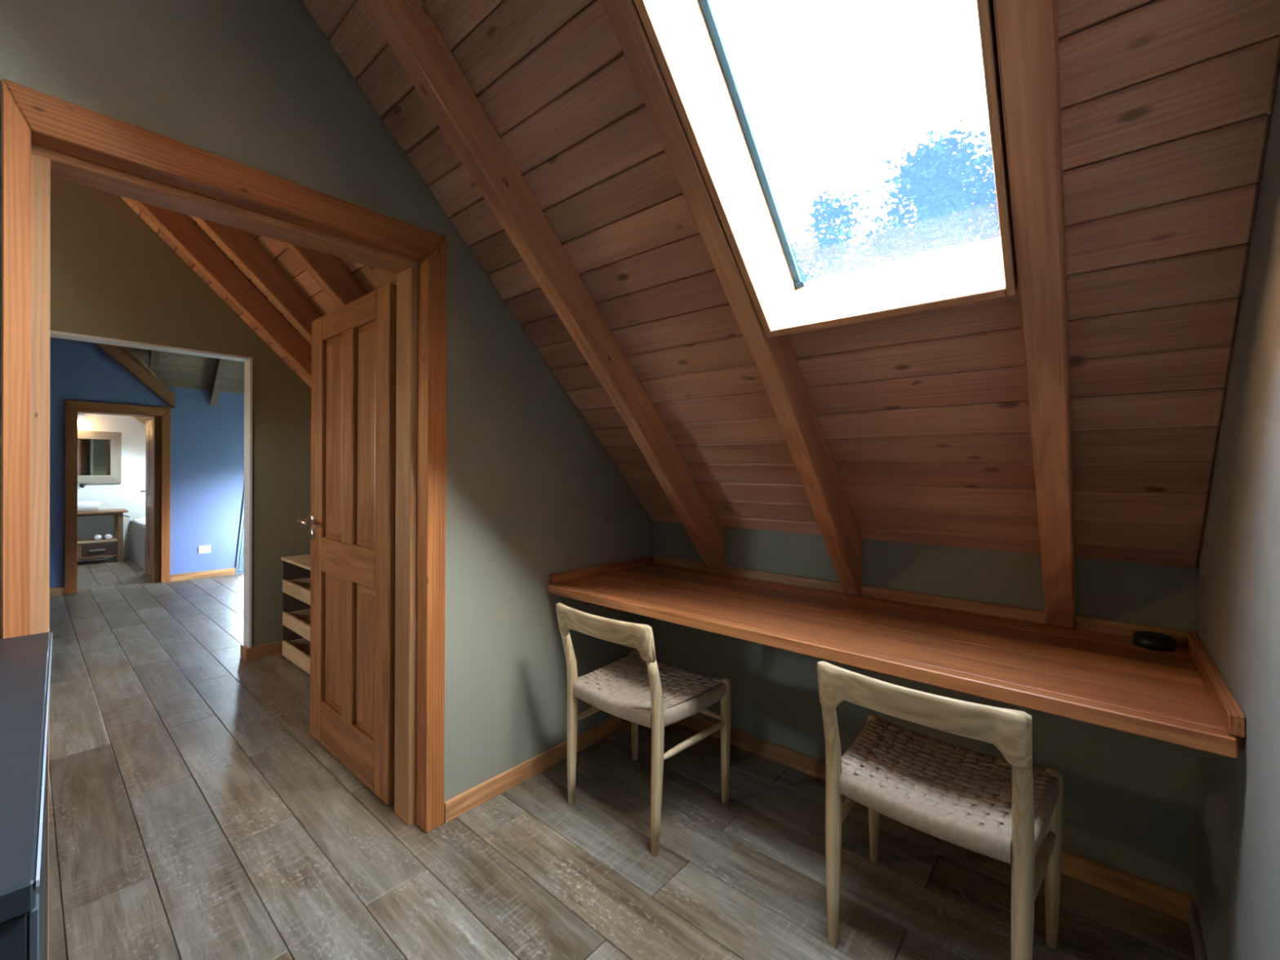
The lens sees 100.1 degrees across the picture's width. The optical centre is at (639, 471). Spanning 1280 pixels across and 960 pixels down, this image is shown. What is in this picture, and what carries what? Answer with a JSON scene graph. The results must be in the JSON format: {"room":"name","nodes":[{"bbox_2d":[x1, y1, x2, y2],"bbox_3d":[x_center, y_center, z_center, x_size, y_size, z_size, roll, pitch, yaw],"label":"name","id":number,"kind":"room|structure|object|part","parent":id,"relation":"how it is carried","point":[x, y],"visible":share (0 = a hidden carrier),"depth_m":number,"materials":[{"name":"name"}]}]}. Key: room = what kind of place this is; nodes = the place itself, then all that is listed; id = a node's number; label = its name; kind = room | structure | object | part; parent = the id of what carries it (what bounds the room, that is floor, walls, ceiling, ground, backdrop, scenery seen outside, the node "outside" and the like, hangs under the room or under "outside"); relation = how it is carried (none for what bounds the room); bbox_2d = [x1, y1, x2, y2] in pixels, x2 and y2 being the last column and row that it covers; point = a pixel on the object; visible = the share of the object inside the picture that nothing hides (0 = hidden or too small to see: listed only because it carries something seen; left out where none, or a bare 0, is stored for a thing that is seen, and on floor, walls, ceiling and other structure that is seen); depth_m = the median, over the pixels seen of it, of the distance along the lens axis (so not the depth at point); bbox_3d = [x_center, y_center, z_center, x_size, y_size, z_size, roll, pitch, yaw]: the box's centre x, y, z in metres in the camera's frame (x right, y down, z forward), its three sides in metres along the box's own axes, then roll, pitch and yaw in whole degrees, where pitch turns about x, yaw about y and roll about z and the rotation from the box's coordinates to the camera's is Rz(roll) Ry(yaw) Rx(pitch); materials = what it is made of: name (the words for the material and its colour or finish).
{"room":"home office","nodes":[
{"label":"home office","id":0,"kind":"room"},
{"bbox_2d":[77,413,146,561],"bbox_3d":[-7.428,-0.678,7.104,0.140,3.740,2.220,1,0,41],"label":"wall","id":1,"kind":"structure","parent":0,"point":[126,495],"depth_m":7.36,"materials":[{"name":"beige paint"}]},
{"bbox_2d":[77,414,85,426],"bbox_3d":[-7.333,-0.662,7.034,0.096,0.150,0.084,1,0,41],"label":"wall lamp","id":2,"kind":"object","parent":1,"relation":"attached to","point":[81,419],"visible":0.83,"depth_m":7.01,"materials":[{"name":"white paint"}]},
{"bbox_3d":[-7.328,-0.637,7.030,0.083,0.100,0.084,1,0,41],"label":"bulb","id":3,"kind":"part","parent":2,"relation":"part of","materials":[{"name":"white glass"}]},
{"bbox_3d":[-7.330,-0.709,7.032,0.078,0.045,0.070,1,0,41],"label":"arm","id":4,"kind":"part","parent":2,"relation":"part of","materials":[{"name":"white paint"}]},
{"bbox_2d":[79,483,85,488],"bbox_3d":[-7.306,0.181,7.026,0.158,0.075,0.060,1,0,41],"label":"tap","id":5,"kind":"object","parent":1,"relation":"attached to","point":[82,485],"visible":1,"depth_m":7.06,"materials":[{"name":"grey metal"}]},
{"bbox_2d":[77,430,121,483],"bbox_3d":[-7.445,-0.185,6.959,0.029,0.695,1.024,1,0,41],"label":"mirror","id":6,"kind":"object","parent":1,"relation":"attached to","point":[99,457],"visible":0.48,"depth_m":7.18,"materials":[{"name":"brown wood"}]},
{"bbox_3d":[-7.447,-0.185,6.960,0.004,0.484,0.814,1,0,41],"label":"glass","id":7,"kind":"part","parent":6,"relation":"part of","materials":[{"name":"white mirror"}]},
{"bbox_3d":[-7.447,0.110,6.960,0.029,0.105,1.021,1,0,41],"label":"frame","id":8,"kind":"part","parent":6,"relation":"part of","materials":[{"name":"white wood"}]},
{"bbox_3d":[-7.444,-0.480,6.958,0.029,0.105,1.021,1,0,41],"label":"frame","id":9,"kind":"part","parent":6,"relation":"part of","materials":[{"name":"white wood"}]},
{"bbox_3d":[-7.145,-0.185,7.306,0.029,0.691,0.105,1,0,41],"label":"frame","id":10,"kind":"part","parent":6,"relation":"part of","materials":[{"name":"white wood"}]},
{"bbox_2d":[49,337,244,587],"bbox_3d":[-5.640,-0.661,5.411,0.180,3.740,4.600,1,0,41],"label":"wall","id":11,"kind":"structure","parent":0,"point":[207,441],"depth_m":5.95,"materials":[{"name":"blue paint"}]},
{"bbox_2d":[49,586,64,595],"bbox_3d":[-6.139,1.171,4.705,0.014,0.075,1.485,1,0,41],"label":"baseboard","id":12,"kind":"structure","parent":11,"relation":"attached to","point":[58,590],"depth_m":5.22,"materials":[{"name":"brown wood"}]},
{"bbox_2d":[64,400,170,594],"bbox_3d":[-5.706,0.254,5.832,0.862,1.906,0.787,1,0,41],"label":"door","id":13,"kind":"structure","parent":11,"relation":"in","point":[157,453],"depth_m":5.80,"materials":[{"name":"brown wood"}]},
{"bbox_3d":[-5.641,0.258,5.311,0.082,1.903,0.086,1,0,41],"label":"casing","id":14,"kind":"part","parent":13,"relation":"part of","materials":[{"name":"brown wood"}]},
{"bbox_3d":[-5.406,-0.645,5.574,0.082,0.102,0.783,1,0,41],"label":"casing","id":15,"kind":"part","parent":13,"relation":"part of","materials":[{"name":"brown wood"}]},
{"bbox_3d":[-5.702,-0.094,6.209,0.190,0.760,0.003,1,0,41],"label":"panel","id":16,"kind":"part","parent":13,"relation":"part of","materials":[{"name":"brown wood"}]},
{"bbox_3d":[-5.707,0.706,6.212,0.190,0.600,0.003,1,0,41],"label":"panel","id":17,"kind":"part","parent":13,"relation":"part of","materials":[{"name":"brown wood"}]},
{"bbox_3d":[-5.506,0.707,6.038,0.180,0.600,0.003,1,0,41],"label":"panel","id":18,"kind":"part","parent":13,"relation":"part of","materials":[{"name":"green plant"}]},
{"bbox_3d":[-5.502,-0.093,6.035,0.180,0.760,0.003,1,0,41],"label":"panel","id":19,"kind":"part","parent":13,"relation":"part of","materials":[{"name":"brown wood"}]},
{"bbox_3d":[-5.178,0.259,5.846,0.082,1.903,0.074,1,0,41],"label":"casing","id":20,"kind":"part","parent":13,"relation":"part of","materials":[{"name":"brown wood"}]},
{"bbox_2d":[170,567,235,582],"bbox_3d":[-4.946,1.173,6.083,0.014,0.075,0.580,1,0,41],"label":"baseboard","id":21,"kind":"structure","parent":11,"relation":"attached to","point":[198,575],"depth_m":6.07,"materials":[{"name":"brown wood"}]},
{"bbox_2d":[198,545,210,553],"bbox_3d":[-4.944,0.889,6.086,0.010,0.086,0.112,1,0,41],"label":"wall socket","id":22,"kind":"object","parent":11,"relation":"attached to","point":[206,548],"visible":1,"depth_m":6.08,"materials":[{"name":"white paint"}]},
{"bbox_2d":[235,497,244,573],"bbox_3d":[-4.699,0.591,6.446,0.126,1.240,0.299,1,0,41],"label":"window","id":23,"kind":"structure","parent":11,"relation":"in","point":[240,557],"depth_m":6.34,"materials":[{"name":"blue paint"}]},
{"bbox_3d":[-4.661,0.575,6.434,0.038,1.208,0.267,1,0,41],"label":"frame","id":24,"kind":"part","parent":23,"relation":"part of","materials":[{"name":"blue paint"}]},
{"bbox_3d":[-4.661,0.559,6.456,0.050,1.176,0.235,1,0,41],"label":"frame","id":25,"kind":"part","parent":23,"relation":"part of","materials":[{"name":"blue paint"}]},
{"bbox_2d":[49,176,311,647],"bbox_3d":[-3.136,-0.638,2.880,0.120,3.740,4.050,1,0,41],"label":"wall","id":26,"kind":"structure","parent":0,"point":[113,276],"depth_m":3.24,"materials":[{"name":"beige paint"}]},
{"bbox_2d":[49,330,252,361],"bbox_3d":[-3.140,-0.734,2.874,0.131,0.015,1.735,1,0,41],"label":"trim","id":27,"kind":"structure","parent":26,"relation":"attached to","point":[54,334],"depth_m":3.12,"materials":[{"name":"white paint"}]},
{"bbox_2d":[240,643,249,661],"bbox_3d":[-2.594,1.190,3.518,0.139,0.085,0.020,1,0,41],"label":"baseboard","id":28,"kind":"structure","parent":26,"relation":"attached to","point":[244,650],"depth_m":3.49,"materials":[{"name":"brown wood"}]},
{"bbox_2d":[243,358,252,648],"bbox_3d":[-2.582,0.246,3.529,0.131,1.973,0.015,1,0,41],"label":"trim","id":29,"kind":"structure","parent":26,"relation":"attached to","point":[247,568],"depth_m":3.50,"materials":[{"name":"white paint"}]},
{"bbox_2d":[249,640,281,661],"bbox_3d":[-2.335,1.191,3.721,0.014,0.085,0.625,1,0,41],"label":"baseboard","id":30,"kind":"structure","parent":26,"relation":"attached to","point":[272,649],"depth_m":3.55,"materials":[{"name":"brown wood"}]},
{"bbox_2d":[119,346,244,405],"bbox_3d":[-3.872,-1.713,4.769,3.520,1.951,3.460,1,0,41],"label":"ceiling","id":31,"kind":"structure","parent":0,"point":[216,375],"depth_m":5.87,"materials":[{"name":"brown wood"}]},
{"bbox_2d":[0,0,653,801],"bbox_3d":[-1.317,-0.622,1.306,0.170,3.740,4.050,1,0,41],"label":"wall","id":32,"kind":"structure","parent":0,"point":[532,492],"depth_m":1.93,"materials":[{"name":"grey paint"}]},
{"bbox_2d":[0,78,446,959],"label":"door","id":33,"kind":"structure","parent":32,"relation":"in","point":[377,517],"depth_m":1.86,"materials":[{"name":"brown wood"}]},
{"bbox_3d":[-1.363,0.212,1.170,0.080,2.072,0.040,1,0,41],"label":"casing","id":34,"kind":"part","parent":33,"relation":"part of","materials":[{"name":"brown wood"}]},
{"bbox_3d":[-1.040,-0.782,1.533,0.080,0.090,1.007,1,0,41],"label":"casing","id":35,"kind":"part","parent":33,"relation":"part of","materials":[{"name":"brown wood"}]},
{"bbox_3d":[-1.500,0.226,2.423,0.118,0.024,0.066,1,0,41],"label":"handle","id":36,"kind":"part","parent":33,"relation":"part of","materials":[{"name":"silver metal"}]},
{"bbox_3d":[-1.338,0.745,2.359,0.230,0.588,0.026,1,0,41],"label":"panel","id":37,"kind":"part","parent":33,"relation":"part of","materials":[{"name":"brown wood"}]},
{"bbox_3d":[-1.333,-0.144,2.356,0.230,0.887,0.026,1,0,41],"label":"panel","id":38,"kind":"part","parent":33,"relation":"part of","materials":[{"name":"brown wood"}]},
{"bbox_3d":[-1.218,1.137,2.249,0.558,0.193,0.037,1,0,41],"label":"rail","id":39,"kind":"part","parent":33,"relation":"part of","materials":[{"name":"brown wood"}]},
{"bbox_3d":[-1.214,0.376,2.247,0.558,0.152,0.037,1,0,41],"label":"rail","id":40,"kind":"part","parent":33,"relation":"part of","materials":[{"name":"brown wood"}]},
{"bbox_3d":[-1.208,-0.642,2.243,0.558,0.110,0.037,1,0,41],"label":"rail","id":41,"kind":"part","parent":33,"relation":"part of","materials":[{"name":"brown wood"}]},
{"bbox_3d":[-1.084,0.748,2.139,0.216,0.588,0.026,1,0,41],"label":"panel","id":42,"kind":"part","parent":33,"relation":"part of","materials":[{"name":"brown wood"}]},
{"bbox_3d":[-1.078,-0.142,2.136,0.216,0.887,0.026,1,0,41],"label":"panel","id":43,"kind":"part","parent":33,"relation":"part of","materials":[{"name":"brown wood"}]},
{"bbox_3d":[-0.738,0.213,1.893,0.080,2.073,0.068,1,0,41],"label":"casing","id":44,"kind":"part","parent":33,"relation":"part of","materials":[{"name":"brown wood"}]},
{"bbox_2d":[444,715,631,822],"bbox_3d":[-0.314,1.214,2.343,0.014,0.072,1.162,1,0,41],"label":"baseboard","id":45,"kind":"structure","parent":32,"relation":"attached to","point":[477,795],"depth_m":2.15,"materials":[{"name":"brown wood"}]},
{"bbox_2d":[48,557,1195,959],"bbox_3d":[-3.546,1.327,3.595,10.750,0.200,5.000,1,0,41],"label":"floor","id":46,"kind":"structure","parent":0,"point":[196,811],"depth_m":1.75,"materials":[{"name":"grey wood"}]},
{"bbox_2d":[0,631,52,959],"bbox_3d":[-1.245,0.801,0.452,1.030,0.900,1.002,1,0,43],"label":"base cabinet","id":47,"kind":"object","parent":46,"relation":"on","point":[25,661],"visible":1,"depth_m":0.64,"materials":[{"name":"black paint"}]},
{"bbox_3d":[-0.915,0.786,0.803,1.016,0.812,0.026,1,0,43],"label":"panel","id":48,"kind":"part","parent":47,"relation":"part of","materials":[{"name":"black paint"}]},
{"bbox_2d":[77,508,128,561],"bbox_3d":[-7.264,0.856,6.870,0.425,0.676,0.985,1,0,41],"label":"vanity","id":49,"kind":"object","parent":46,"relation":"on","point":[115,549],"visible":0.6,"depth_m":6.98,"materials":[{"name":"brown wood"}]},
{"bbox_3d":[-6.986,1.020,6.900,0.010,0.020,0.145,1,0,41],"label":"handle","id":50,"kind":"part","parent":49,"relation":"part of","materials":[{"name":"silver metal"}]},
{"bbox_2d":[77,537,117,544],"bbox_3d":[-7.268,0.911,6.877,0.380,0.026,0.781,1,0,41],"label":"shelf","id":51,"kind":"object","parent":49,"relation":"attached to","point":[114,539],"depth_m":6.98,"materials":[{"name":"brown wood"}]},
{"bbox_3d":[-7.139,1.106,6.764,0.025,0.029,0.784,1,0,41],"label":"rail","id":52,"kind":"part","parent":49,"relation":"part of","materials":[{"name":"brown wood"}]},
{"bbox_2d":[93,534,102,540],"bbox_3d":[-7.048,0.863,6.963,0.100,0.072,0.070,1,0,41],"label":"rolled towel","id":53,"kind":"object","parent":49,"relation":"on","point":[97,537],"visible":1,"depth_m":6.93,"materials":[{"name":"white fabric"}]},
{"bbox_3d":[-6.987,1.015,6.934,0.022,0.150,0.326,1,0,41],"label":"drawer","id":54,"kind":"part","parent":49,"relation":"part of","materials":[{"name":"brown wood"}]},
{"bbox_2d":[77,508,128,514],"bbox_3d":[-7.263,0.532,6.869,0.425,0.028,0.985,1,0,41],"label":"countertop","id":55,"kind":"structure","parent":49,"relation":"on","point":[118,510],"depth_m":6.98,"materials":[{"name":"brown wood"}]},
{"bbox_2d":[77,501,101,511],"bbox_3d":[-7.247,0.459,6.852,0.329,0.118,0.498,1,0,41],"label":"basin","id":56,"kind":"object","parent":55,"relation":"in","point":[82,506],"visible":0.38,"depth_m":6.87,"materials":[{"name":"white ceramic"}]},
{"bbox_2d":[104,533,112,539],"bbox_3d":[-6.982,0.863,7.039,0.100,0.072,0.070,1,0,41],"label":"rolled towel","id":57,"kind":"object","parent":49,"relation":"on","point":[108,536],"visible":1,"depth_m":7.01,"materials":[{"name":"white fabric"}]},
{"bbox_3d":[-7.126,0.870,7.307,0.052,0.648,0.052,1,0,41],"label":"leg","id":58,"kind":"part","parent":49,"relation":"part of","materials":[{"name":"brown wood"}]},
{"bbox_3d":[-6.873,0.872,7.088,0.052,0.648,0.052,1,0,41],"label":"leg","id":59,"kind":"part","parent":49,"relation":"part of","materials":[{"name":"brown wood"}]},
{"bbox_2d":[129,517,145,569],"bbox_3d":[-6.346,0.926,7.195,1.380,0.545,0.599,1,0,41],"label":"bathtub","id":60,"kind":"object","parent":46,"relation":"on","point":[137,526],"visible":0.3,"depth_m":6.93,"materials":[{"name":"ceramic"}]},
{"bbox_2d":[280,554,311,675],"bbox_3d":[-1.887,0.906,3.437,0.906,0.663,0.470,1,0,41],"label":"shelving unit","id":61,"kind":"object","parent":46,"relation":"on","point":[295,570],"visible":0.3,"depth_m":3.53,"materials":[{"name":"brown wood"}]},
{"bbox_3d":[-2.037,1.170,3.267,0.840,0.095,0.017,1,0,41],"label":"drawer","id":62,"kind":"part","parent":61,"relation":"part of","materials":[{"name":"brown wood"}]},
{"bbox_3d":[-2.035,0.974,3.266,0.840,0.086,0.017,1,0,41],"label":"drawer","id":63,"kind":"part","parent":61,"relation":"part of","materials":[{"name":"brown wood"}]},
{"bbox_3d":[-2.034,0.760,3.266,0.840,0.082,0.017,1,0,41],"label":"drawer","id":64,"kind":"part","parent":61,"relation":"part of","materials":[{"name":"brown wood"}]},
{"bbox_3d":[-2.209,1.165,3.700,0.012,0.070,0.411,1,0,41],"label":"drawer","id":65,"kind":"part","parent":61,"relation":"part of","materials":[{"name":"brown wood"}]},
{"bbox_3d":[-2.208,0.969,3.700,0.012,0.061,0.411,1,0,41],"label":"drawer","id":66,"kind":"part","parent":61,"relation":"part of","materials":[{"name":"brown wood"}]},
{"bbox_3d":[-2.207,0.755,3.699,0.012,0.057,0.411,1,0,41],"label":"drawer","id":67,"kind":"part","parent":61,"relation":"part of","materials":[{"name":"brown wood"}]},
{"bbox_3d":[-1.896,1.207,3.430,0.840,0.008,0.411,1,0,41],"label":"drawer","id":68,"kind":"part","parent":61,"relation":"part of","materials":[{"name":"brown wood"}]},
{"bbox_3d":[-1.895,1.007,3.429,0.840,0.008,0.411,1,0,41],"label":"drawer","id":69,"kind":"part","parent":61,"relation":"part of","materials":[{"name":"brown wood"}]},
{"bbox_2d":[555,602,730,857],"bbox_3d":[0.002,0.871,2.007,0.500,0.766,0.491,1,0,41],"label":"dining chair","id":70,"kind":"object","parent":46,"relation":"on","point":[650,703],"visible":1,"depth_m":1.94,"materials":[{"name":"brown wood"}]},
{"bbox_3d":[-0.265,0.927,2.016,0.040,0.650,0.074,1,0,41],"label":"leg","id":71,"kind":"part","parent":70,"relation":"part of","materials":[{"name":"brown wood"}]},
{"bbox_3d":[-0.138,0.549,1.842,0.452,0.124,0.058,1,0,41],"label":"crest rail","id":72,"kind":"part","parent":70,"relation":"part of","materials":[{"name":"brown wood"}]},
{"bbox_3d":[-0.025,1.017,2.329,0.040,0.470,0.040,1,0,41],"label":"leg","id":73,"kind":"part","parent":70,"relation":"part of","materials":[{"name":"brown wood"}]},
{"bbox_3d":[0.026,0.824,2.035,0.488,0.064,0.411,1,0,41],"label":"seat","id":74,"kind":"part","parent":70,"relation":"part of","materials":[{"name":"paper"}]},
{"bbox_3d":[0.048,0.930,1.745,0.040,0.650,0.074,1,0,41],"label":"leg","id":75,"kind":"part","parent":70,"relation":"part of","materials":[{"name":"brown wood"}]},
{"bbox_3d":[0.323,1.020,2.028,0.040,0.470,0.040,1,0,41],"label":"leg","id":76,"kind":"part","parent":70,"relation":"part of","materials":[{"name":"brown wood"}]},
{"bbox_2d":[817,661,1063,959],"bbox_3d":[0.775,0.877,1.408,0.500,0.766,0.491,1,0,42],"label":"dining chair","id":77,"kind":"object","parent":46,"relation":"on","point":[926,809],"visible":1,"depth_m":1.34,"materials":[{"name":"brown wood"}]},
{"bbox_3d":[0.508,0.934,1.422,0.040,0.650,0.074,1,0,42],"label":"leg","id":78,"kind":"part","parent":77,"relation":"part of","materials":[{"name":"brown wood"}]},
{"bbox_3d":[0.754,1.024,1.730,0.040,0.470,0.040,1,0,42],"label":"leg","id":79,"kind":"part","parent":77,"relation":"part of","materials":[{"name":"brown wood"}]},
{"bbox_3d":[0.631,0.556,1.246,0.452,0.124,0.058,1,0,42],"label":"crest rail","id":80,"kind":"part","parent":77,"relation":"part of","materials":[{"name":"brown wood"}]},
{"bbox_3d":[0.799,0.831,1.435,0.488,0.064,0.411,1,0,42],"label":"seat","id":81,"kind":"part","parent":77,"relation":"part of","materials":[{"name":"paper"}]},
{"bbox_3d":[0.815,0.936,1.144,0.040,0.650,0.074,1,0,42],"label":"leg","id":82,"kind":"part","parent":77,"relation":"part of","materials":[{"name":"brown wood"}]},
{"bbox_3d":[1.096,1.027,1.422,0.040,0.470,0.040,1,0,42],"label":"leg","id":83,"kind":"part","parent":77,"relation":"part of","materials":[{"name":"brown wood"}]},
{"bbox_2d":[94,0,1279,628],"bbox_3d":[-3.181,-1.065,3.946,10.710,3.078,3.182,1,0,41],"label":"ceiling","id":84,"kind":"structure","parent":0,"point":[1069,415],"depth_m":1.45,"materials":[{"name":"brown wood"}]},
{"bbox_2d":[633,0,1017,337],"bbox_3d":[0.379,-0.818,1.073,0.562,0.908,0.908,1,0,41],"label":"window","id":85,"kind":"structure","parent":84,"relation":"attached to","point":[685,37],"depth_m":1.26,"materials":[{"name":"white wood"}]},
{"bbox_2d":[652,520,1197,897],"bbox_3d":[0.844,0.748,2.198,2.290,1.020,0.130,1,0,41],"label":"wall","id":86,"kind":"structure","parent":0,"point":[1129,798],"depth_m":1.77,"materials":[{"name":"grey paint"}]},
{"bbox_2d":[547,555,1245,758],"bbox_3d":[0.581,0.500,1.876,1.968,0.115,0.699,1,0,41],"label":"desk","id":87,"kind":"object","parent":86,"relation":"attached to","point":[1093,672],"visible":0.96,"depth_m":1.53,"materials":[{"name":"brown wood"}]},
{"bbox_2d":[1132,631,1177,651],"bbox_3d":[1.424,0.468,1.485,0.090,0.040,0.090,1,0,41],"label":"smart speaker","id":88,"kind":"object","parent":87,"relation":"on","point":[1154,641],"visible":1,"depth_m":1.46},
{"bbox_2d":[676,714,1194,923],"bbox_3d":[0.807,1.222,2.134,1.954,0.072,0.014,1,0,41],"label":"baseboard","id":89,"kind":"structure","parent":86,"relation":"attached to","point":[1163,900],"depth_m":1.64,"materials":[{"name":"brown wood"}]},
{"bbox_2d":[1194,61,1279,959],"bbox_3d":[0.293,-0.608,-0.087,0.150,3.740,4.050,1,0,41],"label":"wall","id":90,"kind":"structure","parent":0,"point":[1237,886],"depth_m":0.97,"materials":[{"name":"grey paint"}]},
{"bbox_2d":[1188,899,1207,959],"bbox_3d":[1.263,1.228,1.176,0.012,0.072,0.835,1,0,41],"label":"baseboard","id":91,"kind":"structure","parent":90,"relation":"attached to","point":[1198,944],"depth_m":1.40,"materials":[{"name":"brown wood"}]},
{"label":"outside","id":92,"kind":"structure","parent":0,"visible":0},
{"label":"ground","id":93,"kind":"structure","parent":92,"visible":0},
{"bbox_2d":[789,235,820,279],"bbox_3d":[10.409,-5.075,33.541,10.161,18.974,9.396,1,0,41],"label":"conifer tree","id":94,"kind":"object","parent":93,"relation":"on","point":[792,245],"visible":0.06,"depth_m":32.88,"materials":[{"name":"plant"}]},
{"bbox_2d":[787,188,888,282],"bbox_3d":[5.022,-1.456,13.986,4.495,11.806,4.449,0,0,-6],"label":"conifer tree","id":95,"kind":"object","parent":93,"relation":"on","point":[829,264],"visible":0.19,"depth_m":13.80,"materials":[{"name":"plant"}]},
{"bbox_2d":[832,218,942,275],"bbox_3d":[4.137,0.065,9.329,3.033,8.786,3.310,1,0,41],"label":"conifer tree","id":96,"kind":"object","parent":93,"relation":"on","point":[891,243],"visible":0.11,"depth_m":9.05,"materials":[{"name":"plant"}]},
{"bbox_2d":[850,119,999,264],"bbox_3d":[10.442,-3.816,19.331,8.241,16.552,8.572,0,0,-38],"label":"conifer tree","id":97,"kind":"object","parent":93,"relation":"on","point":[947,194],"visible":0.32,"depth_m":18.22,"materials":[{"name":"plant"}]},
{"bbox_2d":[971,129,999,239],"bbox_3d":[20.588,-7.077,26.176,11.269,23.146,11.489,0,0,-29],"label":"conifer tree","id":98,"kind":"object","parent":93,"relation":"on","point":[991,159],"visible":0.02,"depth_m":26.75,"materials":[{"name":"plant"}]}
]}

